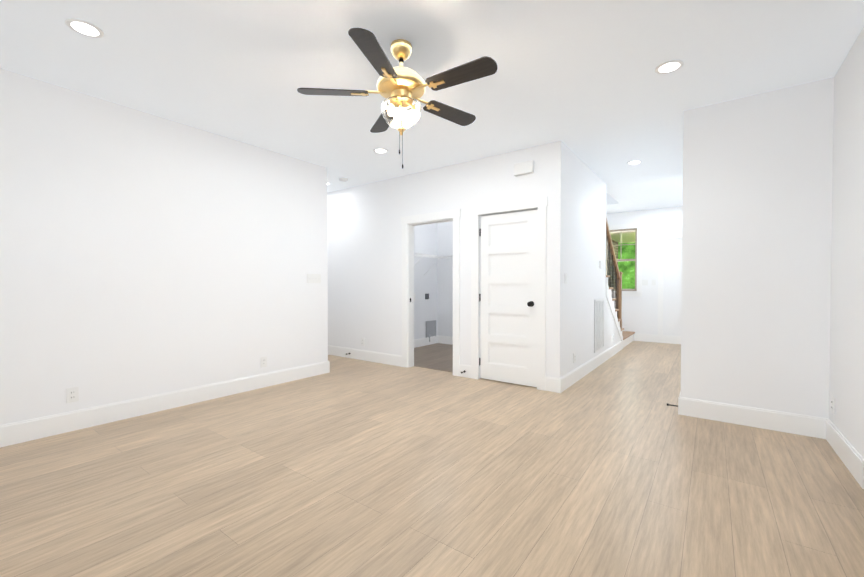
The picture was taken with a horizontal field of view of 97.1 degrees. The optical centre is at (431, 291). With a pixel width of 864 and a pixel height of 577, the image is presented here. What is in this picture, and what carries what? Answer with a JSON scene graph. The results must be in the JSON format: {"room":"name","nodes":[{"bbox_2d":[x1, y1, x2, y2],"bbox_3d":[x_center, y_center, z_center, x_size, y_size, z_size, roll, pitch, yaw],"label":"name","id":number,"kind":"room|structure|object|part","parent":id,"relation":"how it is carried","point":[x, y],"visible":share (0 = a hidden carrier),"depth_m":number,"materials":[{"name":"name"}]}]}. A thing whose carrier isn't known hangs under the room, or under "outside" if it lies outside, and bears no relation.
{"room":"empty living room","nodes":[
{"label":"empty living room","id":0,"kind":"room"},
{"bbox_2d":[0,68,327,424],"bbox_3d":[-2.631,-0.251,3.533,0.120,2.740,4.000,1,1,36],"label":"wall","id":1,"kind":"structure","parent":0,"point":[143,254],"depth_m":3.42,"materials":[{"name":"white paint"}]},
{"bbox_2d":[66,387,78,402],"bbox_3d":[-2.897,0.836,3.075,0.014,0.118,0.072,1,1,36],"label":"electrical outlet","id":2,"kind":"object","parent":1,"relation":"attached to","point":[72,394],"visible":1,"depth_m":3.07,"materials":[{"name":"white plastic"}]},
{"bbox_2d":[0,361,329,447],"bbox_3d":[-2.563,1.041,3.531,0.016,0.157,3.986,1,1,36],"label":"baseboard","id":3,"kind":"structure","parent":1,"relation":"attached to","point":[37,428],"depth_m":3.43,"materials":[{"name":"white paint"}]},
{"bbox_2d":[261,356,266,367],"bbox_3d":[-1.932,0.816,4.388,0.014,0.118,0.072,1,1,36],"label":"electrical outlet","id":4,"kind":"object","parent":1,"relation":"attached to","point":[263,361],"visible":1,"depth_m":4.38,"materials":[{"name":"white plastic"}]},
{"bbox_2d":[307,274,320,282],"bbox_3d":[-1.527,-0.163,4.914,0.027,0.106,0.199,1,1,36],"label":"light switch","id":5,"kind":"object","parent":1,"relation":"attached to","point":[313,278],"visible":1,"depth_m":4.91,"materials":[{"name":"white plastic"}]},
{"bbox_2d":[0,341,863,576],"bbox_3d":[0.652,1.161,4.679,11.600,0.123,10.060,1,1,36],"label":"floor","id":6,"kind":"structure","parent":0,"point":[615,465],"depth_m":2.21,"materials":[{"name":"brown wood"}]},
{"bbox_2d":[556,341,622,392],"bbox_3d":[2.447,1.009,5.613,0.046,0.157,3.606,1,1,36],"label":"baseboard","id":7,"kind":"structure","parent":6,"relation":"on","point":[562,383],"depth_m":4.95,"materials":[{"name":"white paint"}]},
{"bbox_2d":[606,218,634,347],"bbox_3d":[2.691,-0.086,6.770,1.067,2.312,3.964,1,1,36],"label":"staircase","id":8,"kind":"structure","parent":6,"relation":"on","point":[628,337],"depth_m":6.72,"materials":[{"name":"brown paint"}]},
{"bbox_2d":[606,279,622,340],"bbox_3d":[3.118,0.369,6.491,0.014,1.121,1.420,1,1,36],"label":"trim","id":9,"kind":"structure","parent":8,"relation":"attached to","point":[610,302],"depth_m":6.27,"materials":[{"name":"white paint"}]},
{"bbox_3d":[3.057,-0.272,6.487,0.104,1.932,1.347,1,1,36],"label":"stair railing","id":10,"kind":"part","parent":8,"relation":"part of","materials":[{"name":"brown wood"}]},
{"bbox_2d":[0,0,863,213],"bbox_3d":[0.652,-1.788,4.634,11.600,0.300,10.060,1,1,36],"label":"ceiling","id":11,"kind":"structure","parent":0,"point":[588,86],"depth_m":2.73,"materials":[{"name":"white paint"}]},
{"bbox_2d":[65,18,104,37],"bbox_3d":[-2.113,-1.598,2.326,0.180,0.008,0.180,1,1,36],"label":"recessed light","id":12,"kind":"object","parent":11,"relation":"in","point":[85,28],"visible":1,"depth_m":2.32,"materials":[{"name":"white paint"}]},
{"bbox_2d":[339,177,347,181],"bbox_3d":[-1.300,-1.633,5.612,0.134,0.038,0.134,1,1,36],"label":"smoke detector","id":13,"kind":"object","parent":11,"relation":"attached to","point":[342,179],"visible":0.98,"depth_m":5.58,"materials":[{"name":"white plastic"}]},
{"bbox_2d":[373,148,387,153],"bbox_3d":[-0.598,-1.631,4.438,0.180,0.008,0.180,1,1,36],"label":"recessed light","id":14,"kind":"object","parent":11,"relation":"in","point":[380,150],"visible":0.98,"depth_m":4.42,"materials":[{"name":"white paint"}]},
{"bbox_2d":[297,28,497,168],"bbox_3d":[-0.159,-1.199,2.488,1.242,0.811,1.271,1,1,36],"label":"ceiling fan","id":15,"kind":"object","parent":11,"relation":"hanging from","point":[401,89],"visible":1,"depth_m":2.40,"materials":[{"name":"black wood"}]},
{"bbox_3d":[-0.201,-1.150,2.503,0.264,0.165,0.264,1,1,36],"label":"lamp shade","id":16,"kind":"part","parent":15,"relation":"part of","materials":[{"name":"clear glass"}]},
{"bbox_2d":[626,160,641,164],"bbox_3d":[2.578,-1.637,4.860,0.180,0.008,0.180,1,1,36],"label":"recessed light","id":17,"kind":"object","parent":11,"relation":"in","point":[633,162],"visible":0.96,"depth_m":4.85,"materials":[{"name":"white paint"}]},
{"bbox_2d":[655,60,683,73],"bbox_3d":[1.701,-1.605,2.737,0.180,0.008,0.180,1,1,36],"label":"recessed light","id":18,"kind":"object","parent":11,"relation":"in","point":[670,66],"visible":1,"depth_m":2.73,"materials":[{"name":"white paint"}]},
{"bbox_2d":[414,221,452,341],"bbox_3d":[0.307,-0.295,6.418,2.120,2.740,2.130,1,1,36],"label":"wall","id":19,"kind":"structure","parent":0,"point":[433,279],"depth_m":7.55,"materials":[{"name":"white paint"}]},
{"bbox_2d":[414,336,435,347],"bbox_3d":[-0.485,0.989,6.933,0.016,0.157,1.990,1,1,36],"label":"baseboard","id":20,"kind":"structure","parent":19,"relation":"attached to","point":[420,342],"depth_m":7.38,"materials":[{"name":"white paint"}]},
{"bbox_2d":[414,253,452,274],"bbox_3d":[0.325,-0.464,6.351,1.978,0.367,1.967,1,1,36],"label":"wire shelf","id":21,"kind":"object","parent":19,"relation":"attached to","point":[424,264],"depth_m":7.52,"materials":[{"name":"white metal"}]},
{"bbox_2d":[436,335,452,344],"bbox_3d":[0.911,0.986,7.157,2.000,0.157,0.016,1,1,36],"label":"baseboard","id":22,"kind":"structure","parent":19,"relation":"attached to","point":[439,339],"depth_m":7.63,"materials":[{"name":"white paint"}]},
{"bbox_2d":[327,143,549,378],"bbox_3d":[-1.291,-0.291,6.168,6.480,2.740,0.165,1,1,36],"label":"wall block","id":23,"kind":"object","parent":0,"point":[364,242],"visible":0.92,"depth_m":5.58,"materials":[{"name":"white paint"}]},
{"bbox_2d":[328,345,401,366],"bbox_3d":[-2.177,0.991,6.783,4.345,0.157,0.016,1,1,36],"label":"baseboard","id":24,"kind":"structure","parent":23,"relation":"attached to","point":[384,358],"depth_m":5.92,"materials":[{"name":"white paint"}]},
{"bbox_2d":[401,209,460,375],"bbox_3d":[-0.002,0.018,5.241,0.994,2.150,0.151,1,1,36],"label":"door frame","id":25,"kind":"structure","parent":23,"relation":"attached to","point":[408,223],"depth_m":5.41,"materials":[{"name":"white paint"}]},
{"bbox_2d":[479,210,537,386],"bbox_3d":[0.885,0.084,4.534,0.744,2.017,0.115,1,1,36],"label":"closet door","id":26,"kind":"structure","parent":23,"relation":"in","point":[508,307],"depth_m":4.54,"materials":[{"name":"white paint"}]},
{"bbox_3d":[0.597,0.076,4.759,0.014,1.704,0.018,1,1,36],"label":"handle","id":27,"kind":"part","parent":26,"relation":"part of","materials":[{"name":"white wood"}]},
{"bbox_3d":[1.118,0.147,4.338,0.064,0.064,0.073,1,1,36],"label":"knob","id":28,"kind":"part","parent":26,"relation":"part of","materials":[{"name":"black metal"}]},
{"bbox_2d":[470,197,547,390],"bbox_3d":[0.879,0.029,4.516,0.974,2.150,0.026,1,1,36],"label":"door frame","id":29,"kind":"structure","parent":23,"relation":"attached to","point":[541,203],"depth_m":4.34,"materials":[{"name":"white paint"}]},
{"bbox_2d":[549,141,621,377],"bbox_3d":[2.419,-0.282,5.623,0.145,2.740,3.590,1,1,36],"label":"wall block","id":30,"kind":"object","parent":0,"point":[582,328],"visible":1,"depth_m":4.62,"materials":[{"name":"white paint"}]},
{"bbox_2d":[606,206,681,340],"bbox_3d":[4.342,-0.320,8.101,2.390,2.740,0.140,1,1,36],"label":"wall","id":31,"kind":"structure","parent":0,"point":[639,315],"depth_m":7.83,"materials":[{"name":"white paint"}]},
{"bbox_2d":[606,222,642,296],"bbox_3d":[4.071,-0.660,8.242,0.870,1.545,0.145,1,1,36],"label":"window","id":32,"kind":"structure","parent":31,"relation":"in","point":[635,244],"depth_m":8.06,"materials":[{"name":"beige wood"}]},
{"bbox_2d":[642,280,647,284],"bbox_3d":[4.426,-0.178,7.938,0.118,0.118,0.027,1,1,36],"label":"light switch","id":33,"kind":"object","parent":31,"relation":"attached to","point":[644,282],"visible":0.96,"depth_m":7.94,"materials":[{"name":"white plastic"}]},
{"bbox_2d":[635,333,680,343],"bbox_3d":[4.711,0.977,7.753,1.060,0.157,0.016,1,1,36],"label":"baseboard","id":34,"kind":"structure","parent":31,"relation":"attached to","point":[638,337],"depth_m":7.83,"materials":[{"name":"white paint"}]},
{"bbox_2d":[658,233,681,342],"bbox_3d":[4.886,-0.043,7.603,0.680,2.200,0.025,1,1,36],"label":"door frame","id":35,"kind":"structure","parent":31,"relation":"attached to","point":[661,238],"depth_m":7.76,"materials":[{"name":"white paint"}]},
{"bbox_2d":[681,107,708,399],"bbox_3d":[3.762,-0.279,5.394,0.120,2.740,4.910,1,1,36],"label":"wall","id":36,"kind":"structure","parent":0,"point":[695,200],"depth_m":3.40,"materials":[{"name":"white paint"}]},
{"bbox_2d":[678,393,823,438],"bbox_3d":[2.631,1.046,3.189,0.964,0.157,0.016,1,1,36],"label":"baseboard","id":37,"kind":"structure","parent":36,"relation":"attached to","point":[805,425],"depth_m":3.16,"materials":[{"name":"white paint"}]},
{"bbox_2d":[821,27,863,458],"bbox_3d":[1.646,-0.211,0.906,0.159,2.740,4.830,1,1,36],"label":"wall","id":38,"kind":"structure","parent":0,"point":[842,344],"depth_m":2.58,"materials":[{"name":"white paint"}]},
{"bbox_2d":[824,418,863,488],"bbox_3d":[2.743,1.056,2.542,0.016,0.157,0.866,1,1,36],"label":"baseboard","id":39,"kind":"structure","parent":38,"relation":"attached to","point":[849,455],"depth_m":2.48,"materials":[{"name":"white paint"}]},
{"label":"outside","id":40,"kind":"structure","parent":0,"visible":0},
{"bbox_2d":[618,242,634,288],"bbox_3d":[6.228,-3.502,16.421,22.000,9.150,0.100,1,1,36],"label":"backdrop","id":41,"kind":"structure","parent":40,"point":[627,269],"depth_m":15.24,"materials":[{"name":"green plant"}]},
{"bbox_3d":[4.689,1.205,12.709,20.000,0.050,7.620,1,1,36],"label":"lawn","id":42,"kind":"structure","parent":0,"visible":0},
{"bbox_2d":[608,239,617,288],"bbox_3d":[3.926,-0.977,9.873,1.290,4.400,1.840,1,1,36],"label":"brick wall","id":43,"kind":"structure","parent":42,"relation":"on","point":[614,242],"depth_m":9.84,"materials":[{"name":"beige brick"}]},
{"bbox_2d":[610,230,634,242],"bbox_3d":[5.626,-1.400,8.717,2.810,0.220,2.280,1,1,36],"label":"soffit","id":44,"kind":"structure","parent":43,"relation":"attached to","point":[627,237],"depth_m":9.05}
]}

